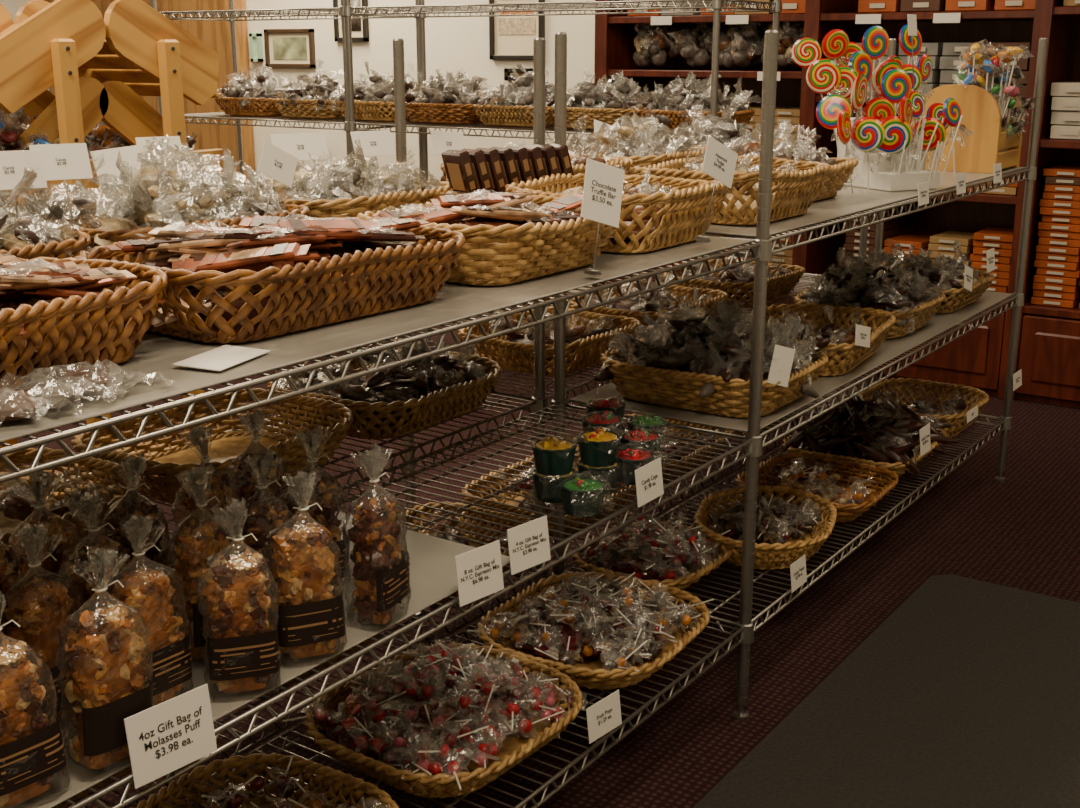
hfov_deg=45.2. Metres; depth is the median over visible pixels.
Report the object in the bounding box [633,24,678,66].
candy
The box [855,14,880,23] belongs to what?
label
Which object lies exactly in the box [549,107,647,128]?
wicker basket
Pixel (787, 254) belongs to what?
boxes
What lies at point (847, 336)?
chocolate
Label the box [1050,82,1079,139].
boxes
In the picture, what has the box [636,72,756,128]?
candy
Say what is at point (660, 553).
pile
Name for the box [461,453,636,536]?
wicker basket
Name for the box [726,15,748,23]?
label
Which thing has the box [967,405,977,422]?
price card
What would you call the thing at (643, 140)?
candy
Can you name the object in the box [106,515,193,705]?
gift bag
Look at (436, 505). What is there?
wicker basket
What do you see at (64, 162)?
price card
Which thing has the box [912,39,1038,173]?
display stand
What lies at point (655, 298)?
chocolate
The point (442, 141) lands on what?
price card
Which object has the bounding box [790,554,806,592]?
price card
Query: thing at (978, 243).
boxes
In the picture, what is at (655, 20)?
label
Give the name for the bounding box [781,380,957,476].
candies
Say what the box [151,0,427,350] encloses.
wire shelving unit
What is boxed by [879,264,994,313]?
wicker basket
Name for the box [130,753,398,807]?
wicker basket
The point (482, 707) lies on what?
pile
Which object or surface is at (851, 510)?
wicker basket
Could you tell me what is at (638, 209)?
wrapped fudge
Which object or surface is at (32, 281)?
pile
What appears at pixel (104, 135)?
candy
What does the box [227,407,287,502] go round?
gift bag
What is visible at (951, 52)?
boxes
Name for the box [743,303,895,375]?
wicker basket
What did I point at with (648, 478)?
price card
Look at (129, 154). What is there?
price card
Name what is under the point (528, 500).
candy
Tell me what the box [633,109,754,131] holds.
wicker basket
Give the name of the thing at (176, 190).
candy
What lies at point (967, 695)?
floor mat
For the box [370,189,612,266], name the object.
pile
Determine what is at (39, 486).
gift bag
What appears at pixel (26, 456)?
wicker basket
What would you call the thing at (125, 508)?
gift bag
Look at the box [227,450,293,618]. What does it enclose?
gift bag
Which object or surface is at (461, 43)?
wall
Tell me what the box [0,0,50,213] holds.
wall
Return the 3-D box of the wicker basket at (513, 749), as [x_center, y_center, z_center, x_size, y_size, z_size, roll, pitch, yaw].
[-0.150,0.511,2.107,0.382,0.065,0.423,11,19,36]
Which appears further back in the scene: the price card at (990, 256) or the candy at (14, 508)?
the price card at (990, 256)
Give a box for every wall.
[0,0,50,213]
[246,0,594,293]
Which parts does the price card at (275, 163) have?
stem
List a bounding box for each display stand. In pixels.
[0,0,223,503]
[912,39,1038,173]
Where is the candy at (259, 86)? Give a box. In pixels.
[219,63,308,112]
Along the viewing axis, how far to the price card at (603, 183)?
1.94 m
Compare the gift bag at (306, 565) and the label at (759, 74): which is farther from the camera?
the label at (759, 74)
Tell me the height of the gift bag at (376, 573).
0.228 m
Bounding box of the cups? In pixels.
[531,396,673,517]
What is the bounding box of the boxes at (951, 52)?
[857,42,1031,97]
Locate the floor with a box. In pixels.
[16,307,1079,807]
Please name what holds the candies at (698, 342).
in the wicker basket at (670, 390)
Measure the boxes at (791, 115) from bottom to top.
0.238 m
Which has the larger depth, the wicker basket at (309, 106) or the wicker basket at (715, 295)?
the wicker basket at (309, 106)
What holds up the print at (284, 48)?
attached to the picture frame at (284, 48)
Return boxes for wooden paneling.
[44,0,254,179]
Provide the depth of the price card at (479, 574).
1.74 m
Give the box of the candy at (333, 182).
[233,139,440,214]
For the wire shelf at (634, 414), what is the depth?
3.47 m
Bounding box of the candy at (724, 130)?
[674,105,796,148]
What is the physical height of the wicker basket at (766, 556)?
0.081 m
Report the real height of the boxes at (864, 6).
0.146 m
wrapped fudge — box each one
[556,171,685,241]
[651,153,809,217]
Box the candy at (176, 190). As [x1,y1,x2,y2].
[7,137,310,261]
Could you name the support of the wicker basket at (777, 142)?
on the wire shelving unit at (863, 231)
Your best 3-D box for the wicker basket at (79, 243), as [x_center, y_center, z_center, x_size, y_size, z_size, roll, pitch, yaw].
[-0.834,-0.176,1.723,0.348,0.086,0.427,10,18,33]
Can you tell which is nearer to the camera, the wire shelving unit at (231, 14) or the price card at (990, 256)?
the price card at (990, 256)
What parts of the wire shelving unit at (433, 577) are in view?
shelf, shelf, shelf, post, post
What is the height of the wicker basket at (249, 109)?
0.081 m
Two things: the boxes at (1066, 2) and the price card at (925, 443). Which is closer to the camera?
the price card at (925, 443)
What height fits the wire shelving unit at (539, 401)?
1.310 m
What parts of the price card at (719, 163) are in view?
stem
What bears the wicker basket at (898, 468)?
on the wire shelving unit at (845, 203)
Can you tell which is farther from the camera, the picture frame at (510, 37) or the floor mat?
the picture frame at (510, 37)
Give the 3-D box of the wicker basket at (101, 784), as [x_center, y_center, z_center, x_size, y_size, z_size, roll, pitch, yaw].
[-0.764,0.524,2.041,0.354,0.076,0.445,10,18,33]
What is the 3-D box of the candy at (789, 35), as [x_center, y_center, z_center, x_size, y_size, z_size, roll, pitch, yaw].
[1.017,-1.482,5.297,0.267,0.222,0.330,3,16,11]
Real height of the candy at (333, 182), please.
0.188 m
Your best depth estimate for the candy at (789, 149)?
2.92 m
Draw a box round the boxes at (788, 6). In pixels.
[628,0,805,15]
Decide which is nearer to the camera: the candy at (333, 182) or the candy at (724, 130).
the candy at (333, 182)
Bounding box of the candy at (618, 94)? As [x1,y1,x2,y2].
[551,70,648,122]
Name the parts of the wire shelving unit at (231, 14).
post, post, shelf, shelf, post, post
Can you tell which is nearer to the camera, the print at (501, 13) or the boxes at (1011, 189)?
the boxes at (1011, 189)
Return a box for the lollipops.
[792,24,972,198]
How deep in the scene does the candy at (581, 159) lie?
2.90 m
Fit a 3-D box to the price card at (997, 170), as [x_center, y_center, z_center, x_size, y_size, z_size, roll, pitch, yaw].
[1.218,-0.612,3.460,0.012,0.058,0.070,10,18,33]
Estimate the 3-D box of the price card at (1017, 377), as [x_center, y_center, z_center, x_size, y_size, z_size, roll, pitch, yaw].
[1.433,-0.069,3.901,0.012,0.058,0.090,10,18,33]
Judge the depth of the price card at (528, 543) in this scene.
1.83 m
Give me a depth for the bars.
2.38 m
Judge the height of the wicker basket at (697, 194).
0.107 m
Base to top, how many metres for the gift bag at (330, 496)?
0.232 m
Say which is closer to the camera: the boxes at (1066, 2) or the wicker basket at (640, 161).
the wicker basket at (640, 161)
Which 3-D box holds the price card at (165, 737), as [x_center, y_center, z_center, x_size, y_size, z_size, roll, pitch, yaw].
[-0.376,0.343,1.324,0.011,0.086,0.098,13,20,39]
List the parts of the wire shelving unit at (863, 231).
shelf, shelf, post, post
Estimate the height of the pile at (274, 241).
0.112 m
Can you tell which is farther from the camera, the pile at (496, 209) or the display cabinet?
the display cabinet
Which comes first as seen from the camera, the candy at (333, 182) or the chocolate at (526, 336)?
the candy at (333, 182)
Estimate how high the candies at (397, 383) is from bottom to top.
0.162 m
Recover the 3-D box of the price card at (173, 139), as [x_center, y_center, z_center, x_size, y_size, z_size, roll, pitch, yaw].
[-0.625,-0.357,2.188,0.075,0.180,0.092,-9,18,-31]
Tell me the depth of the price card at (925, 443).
3.28 m
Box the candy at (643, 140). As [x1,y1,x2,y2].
[566,111,701,168]
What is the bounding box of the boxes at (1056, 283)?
[1031,165,1079,308]
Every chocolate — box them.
[492,310,614,362]
[580,269,709,320]
[675,253,797,298]
[765,305,864,360]
[801,247,951,331]
[877,238,978,299]
[880,391,966,422]
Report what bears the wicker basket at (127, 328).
on the wire shelving unit at (433, 577)
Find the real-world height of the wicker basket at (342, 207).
0.091 m
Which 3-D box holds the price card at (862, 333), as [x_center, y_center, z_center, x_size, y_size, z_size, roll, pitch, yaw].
[0.696,-0.147,2.805,0.012,0.065,0.098,10,18,33]
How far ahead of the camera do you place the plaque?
6.43 m
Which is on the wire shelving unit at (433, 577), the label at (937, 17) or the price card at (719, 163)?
the price card at (719, 163)
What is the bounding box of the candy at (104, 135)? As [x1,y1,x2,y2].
[87,121,196,148]
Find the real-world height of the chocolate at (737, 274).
0.147 m
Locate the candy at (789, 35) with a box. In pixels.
[761,21,803,67]
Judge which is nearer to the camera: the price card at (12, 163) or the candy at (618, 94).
the price card at (12, 163)
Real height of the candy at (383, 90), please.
0.234 m
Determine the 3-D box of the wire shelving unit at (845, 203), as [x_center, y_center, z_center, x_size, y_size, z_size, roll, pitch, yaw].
[0.738,-0.240,3.260,0.477,1.320,1.822,10,18,33]
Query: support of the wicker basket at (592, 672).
on the wire shelving unit at (433, 577)
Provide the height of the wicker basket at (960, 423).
0.091 m
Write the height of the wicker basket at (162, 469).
0.086 m
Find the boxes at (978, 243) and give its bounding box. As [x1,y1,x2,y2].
[843,206,1013,300]
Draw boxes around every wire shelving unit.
[0,30,778,807]
[47,38,547,807]
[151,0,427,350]
[344,0,781,361]
[422,43,878,577]
[564,38,1047,631]
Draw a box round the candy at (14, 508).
[0,466,114,536]
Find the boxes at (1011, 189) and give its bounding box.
[967,135,1022,194]
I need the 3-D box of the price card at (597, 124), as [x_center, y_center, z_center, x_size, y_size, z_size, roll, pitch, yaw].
[0.167,-0.656,3.341,0.059,0.150,0.112,5,16,16]
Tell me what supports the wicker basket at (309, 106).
on the wire shelving unit at (231, 14)
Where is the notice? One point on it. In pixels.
(255, 39)
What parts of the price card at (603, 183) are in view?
stem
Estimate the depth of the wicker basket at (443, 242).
1.55 m
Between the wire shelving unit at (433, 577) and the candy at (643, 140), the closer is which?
the wire shelving unit at (433, 577)
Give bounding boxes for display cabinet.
[592,0,1079,407]
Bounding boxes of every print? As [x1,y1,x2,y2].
[273,37,306,59]
[341,0,360,30]
[499,17,534,34]
[500,10,533,14]
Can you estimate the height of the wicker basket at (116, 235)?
0.086 m
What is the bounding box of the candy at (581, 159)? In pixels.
[440,134,609,180]
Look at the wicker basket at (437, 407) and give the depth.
2.44 m
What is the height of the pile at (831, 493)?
0.078 m
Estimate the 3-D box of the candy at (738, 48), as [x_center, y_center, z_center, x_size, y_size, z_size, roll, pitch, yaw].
[0.842,-1.517,5.409,0.254,0.229,0.285,-9,18,-30]
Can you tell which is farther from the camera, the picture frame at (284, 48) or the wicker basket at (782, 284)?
the picture frame at (284, 48)
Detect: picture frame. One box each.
[264,29,315,67]
[333,0,368,41]
[489,0,544,59]
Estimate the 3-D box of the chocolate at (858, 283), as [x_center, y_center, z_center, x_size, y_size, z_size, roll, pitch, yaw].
[0.870,-0.309,3.371,0.352,0.224,0.420,10,18,33]
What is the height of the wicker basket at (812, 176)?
0.107 m
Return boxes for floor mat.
[693,574,1079,807]
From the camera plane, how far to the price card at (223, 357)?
1.42 m
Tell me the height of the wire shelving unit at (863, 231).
1.310 m
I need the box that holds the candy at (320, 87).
[273,59,367,112]
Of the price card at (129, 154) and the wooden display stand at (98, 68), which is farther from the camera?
the wooden display stand at (98, 68)
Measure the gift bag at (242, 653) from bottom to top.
0.227 m
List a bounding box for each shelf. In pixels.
[573,413,735,482]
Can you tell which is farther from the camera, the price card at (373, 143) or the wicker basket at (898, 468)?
the wicker basket at (898, 468)
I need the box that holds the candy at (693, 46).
[667,23,723,67]
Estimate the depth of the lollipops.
3.11 m
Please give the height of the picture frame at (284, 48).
0.210 m
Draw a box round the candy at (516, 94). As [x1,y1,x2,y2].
[476,64,567,122]
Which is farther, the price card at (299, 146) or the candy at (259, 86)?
the candy at (259, 86)
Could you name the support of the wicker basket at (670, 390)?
on the wire shelving unit at (845, 203)
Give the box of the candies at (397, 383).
[272,329,495,428]
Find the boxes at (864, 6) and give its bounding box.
[858,0,1035,12]
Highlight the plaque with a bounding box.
[504,68,532,80]
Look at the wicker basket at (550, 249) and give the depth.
1.86 m
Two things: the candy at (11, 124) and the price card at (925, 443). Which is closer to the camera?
the candy at (11, 124)
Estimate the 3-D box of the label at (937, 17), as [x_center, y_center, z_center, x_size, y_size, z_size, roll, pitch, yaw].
[1.493,-1.417,4.762,0.100,0.035,0.002,10,18,33]
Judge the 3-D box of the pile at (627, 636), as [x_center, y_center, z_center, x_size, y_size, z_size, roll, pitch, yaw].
[0.103,0.401,2.431,0.351,0.102,0.398,10,18,33]
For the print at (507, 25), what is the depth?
6.37 m
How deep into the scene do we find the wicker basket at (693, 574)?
2.73 m
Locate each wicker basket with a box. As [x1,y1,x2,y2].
[0,230,90,259]
[0,257,167,388]
[0,447,142,570]
[21,204,309,262]
[53,766,131,807]
[71,388,352,504]
[73,217,465,343]
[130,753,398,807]
[214,97,282,115]
[267,347,501,439]
[272,99,343,117]
[279,177,452,217]
[304,643,582,797]
[334,100,409,120]
[357,195,621,285]
[397,501,531,605]
[405,103,482,123]
[440,154,632,189]
[457,306,640,376]
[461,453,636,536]
[472,105,554,126]
[476,571,709,689]
[505,173,728,252]
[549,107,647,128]
[566,281,727,339]
[570,144,704,187]
[572,520,731,595]
[600,339,828,417]
[632,155,830,224]
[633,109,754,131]
[663,258,804,308]
[693,138,788,155]
[693,485,836,569]
[735,453,898,522]
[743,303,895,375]
[746,158,858,201]
[782,429,946,480]
[794,288,945,338]
[853,378,988,437]
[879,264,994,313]
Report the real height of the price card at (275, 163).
0.171 m
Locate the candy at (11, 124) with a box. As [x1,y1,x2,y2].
[0,107,107,158]
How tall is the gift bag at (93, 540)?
0.223 m
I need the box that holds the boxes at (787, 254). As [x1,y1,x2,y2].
[667,231,793,270]
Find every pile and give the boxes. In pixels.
[0,254,165,375]
[106,213,429,333]
[201,757,364,807]
[282,639,586,789]
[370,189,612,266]
[467,572,713,670]
[575,512,730,580]
[700,492,821,552]
[776,458,874,504]
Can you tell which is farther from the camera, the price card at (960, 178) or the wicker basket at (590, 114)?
the wicker basket at (590, 114)
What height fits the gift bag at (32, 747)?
0.224 m
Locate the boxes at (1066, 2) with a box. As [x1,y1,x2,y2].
[1063,0,1079,5]
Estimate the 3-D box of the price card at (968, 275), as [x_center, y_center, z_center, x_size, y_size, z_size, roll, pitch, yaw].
[1.116,-0.328,3.384,0.012,0.079,0.089,10,18,33]
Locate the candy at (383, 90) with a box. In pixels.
[331,61,424,116]
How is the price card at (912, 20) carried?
on the lollipops
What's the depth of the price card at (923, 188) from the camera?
2.99 m
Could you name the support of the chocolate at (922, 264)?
in the wicker basket at (963, 299)
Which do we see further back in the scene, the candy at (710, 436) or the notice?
the notice
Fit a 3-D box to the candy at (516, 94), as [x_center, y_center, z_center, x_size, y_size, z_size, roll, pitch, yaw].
[-0.056,-1.207,5.036,0.390,0.228,0.350,-12,19,-37]
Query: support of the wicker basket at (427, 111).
on the wire shelving unit at (421, 9)
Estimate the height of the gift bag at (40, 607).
0.230 m
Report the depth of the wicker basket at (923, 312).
3.26 m
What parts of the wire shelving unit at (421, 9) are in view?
post, post, shelf, shelf, shelf, post, shelf, post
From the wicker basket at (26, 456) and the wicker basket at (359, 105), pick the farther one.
the wicker basket at (359, 105)
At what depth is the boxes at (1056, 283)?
4.77 m
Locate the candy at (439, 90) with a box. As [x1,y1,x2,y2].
[405,68,504,118]
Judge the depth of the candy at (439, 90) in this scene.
5.19 m
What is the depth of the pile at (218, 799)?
1.84 m
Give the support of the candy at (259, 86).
in the wicker basket at (249, 109)
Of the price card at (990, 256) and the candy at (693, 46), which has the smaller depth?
the price card at (990, 256)
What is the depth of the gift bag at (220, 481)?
1.67 m
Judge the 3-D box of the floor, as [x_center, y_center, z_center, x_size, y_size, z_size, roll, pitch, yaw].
[-1.334,0.502,3.238,9.600,0.100,7.400,10,18,33]
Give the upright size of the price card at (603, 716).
0.069 m
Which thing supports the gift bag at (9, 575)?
on the wire shelving unit at (433, 577)
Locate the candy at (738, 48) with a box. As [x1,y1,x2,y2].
[705,22,765,67]
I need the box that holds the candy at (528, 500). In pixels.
[496,463,628,521]
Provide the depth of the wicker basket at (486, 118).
4.94 m
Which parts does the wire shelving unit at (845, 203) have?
shelf, shelf, shelf, post, post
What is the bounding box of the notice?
[249,33,263,61]
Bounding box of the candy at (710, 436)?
[625,413,727,472]
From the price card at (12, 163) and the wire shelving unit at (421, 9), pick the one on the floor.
the wire shelving unit at (421, 9)
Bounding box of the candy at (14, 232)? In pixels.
[0,167,90,259]
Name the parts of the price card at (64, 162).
stem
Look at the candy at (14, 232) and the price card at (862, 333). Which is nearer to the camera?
the candy at (14, 232)
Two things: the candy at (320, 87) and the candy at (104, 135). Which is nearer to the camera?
the candy at (104, 135)
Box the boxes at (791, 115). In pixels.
[659,104,799,139]
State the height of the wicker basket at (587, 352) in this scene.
0.086 m
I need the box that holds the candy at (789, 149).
[693,123,856,189]
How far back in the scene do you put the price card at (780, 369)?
2.50 m
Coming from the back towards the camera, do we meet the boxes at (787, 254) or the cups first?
the boxes at (787, 254)
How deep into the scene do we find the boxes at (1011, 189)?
4.83 m
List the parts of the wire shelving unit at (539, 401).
shelf, shelf, post, post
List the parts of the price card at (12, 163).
stem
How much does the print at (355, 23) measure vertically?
0.160 m
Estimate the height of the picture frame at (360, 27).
0.270 m
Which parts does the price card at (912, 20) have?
stem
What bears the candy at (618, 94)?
in the wicker basket at (590, 114)
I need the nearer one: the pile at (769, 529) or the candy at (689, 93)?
the pile at (769, 529)
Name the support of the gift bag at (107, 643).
on the wire shelving unit at (433, 577)
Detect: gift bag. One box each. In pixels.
[0,523,82,722]
[0,530,22,634]
[0,591,70,807]
[8,472,86,579]
[56,490,131,613]
[56,547,153,769]
[99,453,173,567]
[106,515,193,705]
[157,467,233,659]
[171,425,240,526]
[195,497,280,700]
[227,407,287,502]
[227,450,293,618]
[262,470,346,663]
[279,425,346,593]
[341,443,410,624]
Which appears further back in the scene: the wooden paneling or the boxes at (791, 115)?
the wooden paneling
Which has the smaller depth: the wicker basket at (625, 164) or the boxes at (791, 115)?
the wicker basket at (625, 164)
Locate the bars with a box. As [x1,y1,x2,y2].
[441,143,575,193]
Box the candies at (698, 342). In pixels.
[593,296,830,401]
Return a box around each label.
[651,16,671,24]
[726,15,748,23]
[757,72,780,80]
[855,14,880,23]
[933,13,960,22]
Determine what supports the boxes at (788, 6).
in the display cabinet
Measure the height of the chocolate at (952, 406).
0.117 m
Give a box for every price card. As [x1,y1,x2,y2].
[0,150,46,216]
[29,143,92,228]
[90,145,144,184]
[124,684,216,788]
[135,136,181,162]
[172,345,270,370]
[258,141,297,215]
[270,133,329,170]
[350,130,395,168]
[431,131,464,154]
[455,540,503,606]
[507,515,550,574]
[581,158,624,275]
[586,689,621,743]
[594,119,618,144]
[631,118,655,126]
[635,458,663,507]
[695,136,737,242]
[767,345,794,389]
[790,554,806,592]
[855,324,870,349]
[907,14,916,122]
[918,182,928,207]
[919,423,930,456]
[956,172,965,196]
[964,265,972,292]
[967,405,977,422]
[986,248,994,273]
[993,163,1001,185]
[1013,369,1021,390]
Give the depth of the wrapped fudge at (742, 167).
2.58 m

